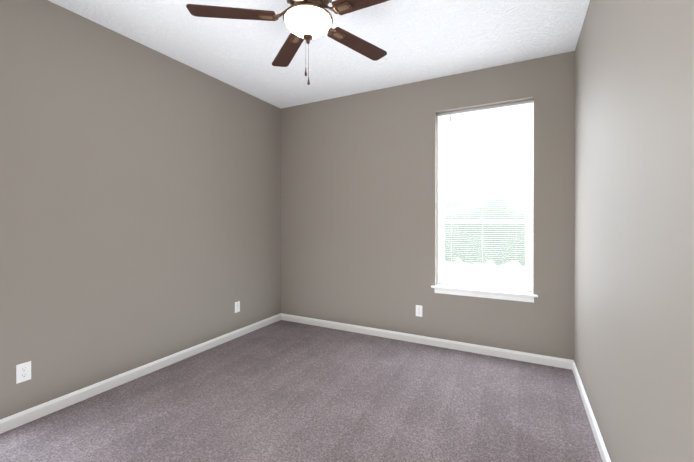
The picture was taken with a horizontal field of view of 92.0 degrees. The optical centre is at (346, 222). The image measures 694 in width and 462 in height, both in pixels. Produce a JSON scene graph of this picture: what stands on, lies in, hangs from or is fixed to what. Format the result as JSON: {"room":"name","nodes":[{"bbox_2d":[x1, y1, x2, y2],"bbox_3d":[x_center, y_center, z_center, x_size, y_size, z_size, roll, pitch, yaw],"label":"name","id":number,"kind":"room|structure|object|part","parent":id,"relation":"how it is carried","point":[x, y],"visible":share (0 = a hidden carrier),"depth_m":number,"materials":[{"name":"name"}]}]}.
{"room":"empty bedroom","nodes":[
{"label":"empty bedroom","id":0,"kind":"room"},
{"bbox_2d":[0,0,280,418],"bbox_3d":[-1.842,-0.107,2.729,0.220,2.740,4.240,0,0,28],"label":"wall","id":1,"kind":"structure","parent":0,"point":[140,204],"depth_m":2.60,"materials":[{"name":"paint"}]},
{"bbox_2d":[16,361,30,383],"bbox_3d":[-2.039,0.941,2.115,0.007,0.118,0.072,0,0,28],"label":"electrical outlet","id":2,"kind":"object","parent":1,"relation":"attached to","point":[23,372],"visible":1,"depth_m":2.11,"materials":[{"name":"white plastic"}]},
{"bbox_2d":[0,313,280,433],"bbox_3d":[-1.739,1.223,2.681,0.013,0.081,3.800,0,0,28],"label":"baseboard","id":3,"kind":"structure","parent":1,"relation":"attached to","point":[8,423],"depth_m":2.58,"materials":[{"name":"white wood"}]},
{"bbox_2d":[235,301,239,312],"bbox_3d":[-1.208,0.925,3.696,0.007,0.118,0.072,0,0,28],"label":"electrical outlet","id":4,"kind":"object","parent":1,"relation":"attached to","point":[237,306],"visible":1,"depth_m":3.69,"materials":[{"name":"white plastic"}]},
{"bbox_2d":[0,320,602,461],"bbox_3d":[-0.337,1.327,1.946,3.620,0.120,4.240,0,0,28],"label":"floor","id":5,"kind":"structure","parent":0,"point":[283,391],"depth_m":2.26,"materials":[{"name":"carpet"}]},
{"bbox_2d":[48,0,589,108],"bbox_3d":[-0.337,-1.533,1.931,3.620,0.120,4.240,0,0,28],"label":"ceiling","id":6,"kind":"structure","parent":0,"point":[418,40],"depth_m":2.70,"materials":[{"name":"paint"}]},
{"bbox_2d":[186,0,389,84],"bbox_3d":[-0.186,-1.136,1.926,1.232,0.674,1.282,0,0,28],"label":"ceiling fan","id":7,"kind":"object","parent":6,"relation":"hanging from","point":[308,21],"visible":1,"depth_m":1.91,"materials":[{"name":"brown wood"}]},
{"bbox_3d":[-0.647,-1.188,1.898,0.477,0.006,0.126,0,6,-7],"label":"blade","id":8,"kind":"part","parent":7,"relation":"part of","materials":[{"name":"brown wood"}]},
{"bbox_3d":[-0.411,-1.190,2.330,0.126,0.006,0.477,-7,3,-26],"label":"blade","id":9,"kind":"part","parent":7,"relation":"part of","materials":[{"name":"brown wood"}]},
{"bbox_3d":[-0.227,-1.130,1.949,0.269,0.102,0.269,0,0,28],"label":"lamp shade","id":10,"kind":"part","parent":7,"relation":"part of","materials":[{"name":"white glass"}]},
{"bbox_3d":[-0.222,-0.946,1.939,0.005,0.226,0.005,0,0,28],"label":"chain","id":11,"kind":"part","parent":7,"relation":"part of","materials":[{"name":"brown metal"}]},
{"label":"blade","id":12,"kind":"part","parent":7,"relation":"part of","materials":[{"name":"brown wood"}]},
{"bbox_3d":[0.147,-1.187,1.749,0.477,0.006,0.126,0,-6,28],"label":"blade","id":13,"kind":"part","parent":7,"relation":"part of","materials":[{"name":"brown wood"}]},
{"bbox_2d":[372,56,385,64],"bbox_3d":[0.287,-1.460,3.005,0.132,0.037,0.132,0,0,28],"label":"smoke detector","id":14,"kind":"object","parent":6,"relation":"attached to","point":[382,60],"visible":0.71,"depth_m":2.99,"materials":[{"name":"white plastic"}]},
{"bbox_2d":[281,51,574,359],"bbox_3d":[0.598,-0.112,3.718,3.180,2.740,0.220,0,0,28],"label":"wall","id":15,"kind":"structure","parent":0,"point":[359,209],"depth_m":3.57,"materials":[{"name":"paint"}]},
{"bbox_2d":[416,305,421,316],"bbox_3d":[0.755,0.921,3.512,0.072,0.118,0.007,0,0,28],"label":"electrical outlet","id":16,"kind":"object","parent":15,"relation":"attached to","point":[419,310],"visible":1,"depth_m":3.51,"materials":[{"name":"white plastic"}]},
{"bbox_2d":[281,313,572,369],"bbox_3d":[0.544,1.218,3.622,3.180,0.081,0.013,0,0,28],"label":"baseboard","id":17,"kind":"structure","parent":15,"relation":"attached to","point":[513,355],"depth_m":3.40,"materials":[{"name":"white wood"}]},
{"bbox_2d":[431,284,537,302],"bbox_3d":[1.315,0.679,3.271,0.953,0.072,0.152,0,0,28],"label":"window sill","id":18,"kind":"structure","parent":15,"relation":"attached to","point":[514,295],"depth_m":3.21,"materials":[{"name":"white wood"}]},
{"bbox_2d":[437,100,533,291],"bbox_3d":[1.355,-0.248,3.343,0.881,1.783,0.118,0,0,28],"label":"window","id":19,"kind":"structure","parent":15,"relation":"in","point":[528,258],"depth_m":3.31,"materials":[{"name":"white plastic"}]},
{"bbox_2d":[449,113,450,175],"bbox_3d":[1.054,-0.800,3.425,0.012,0.640,0.017,0,0,28],"label":"blind wand","id":20,"kind":"object","parent":19,"relation":"hanging from","point":[450,144],"visible":0.96,"depth_m":3.42,"materials":[{"name":"grey plastic"}]},
{"bbox_2d":[451,192,451,282],"bbox_3d":[1.066,-0.249,3.432,0.002,1.743,0.002,0,0,28],"label":"blind cord","id":21,"kind":"object","parent":19,"relation":"hanging from","point":[451,192],"depth_m":3.46,"materials":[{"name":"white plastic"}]},
{"bbox_2d":[482,110,482,259],"bbox_3d":[1.329,-0.248,3.294,0.002,1.743,0.002,0,0,28],"label":"blind cord","id":22,"kind":"object","parent":19,"relation":"hanging from","point":[482,222],"depth_m":3.32,"materials":[{"name":"white fabric"}]},
{"bbox_3d":[1.335,-0.250,3.304,0.875,1.775,0.030,0,0,28],"label":"window blind rails","id":23,"kind":"part","parent":19,"relation":"part of","materials":[{"name":"white plastic"}]},
{"bbox_2d":[437,103,532,288],"bbox_3d":[1.335,-0.249,3.305,0.873,1.720,0.025,0,0,28],"label":"window blinds","id":24,"kind":"object","parent":19,"relation":"attached to","point":[486,173],"visible":0.94,"depth_m":3.28,"materials":[{"name":"white plastic"}]},
{"bbox_2d":[574,0,693,461],"bbox_3d":[1.169,-0.099,1.148,0.220,2.740,4.240,0,0,28],"label":"wall","id":25,"kind":"structure","parent":0,"point":[634,231],"depth_m":1.30,"materials":[{"name":"paint"}]},
{"bbox_2d":[572,360,610,461],"bbox_3d":[1.065,1.230,1.209,0.013,0.081,3.800,0,0,28],"label":"baseboard","id":26,"kind":"structure","parent":25,"relation":"attached to","point":[598,437],"depth_m":2.08,"materials":[{"name":"white wood"}]},
{"label":"outside","id":27,"kind":"structure","parent":0,"visible":0},
{"bbox_2d":[445,111,525,281],"bbox_3d":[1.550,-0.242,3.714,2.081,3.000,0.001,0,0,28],"label":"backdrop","id":28,"kind":"structure","parent":27,"point":[475,242],"depth_m":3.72,"materials":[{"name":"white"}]}
]}

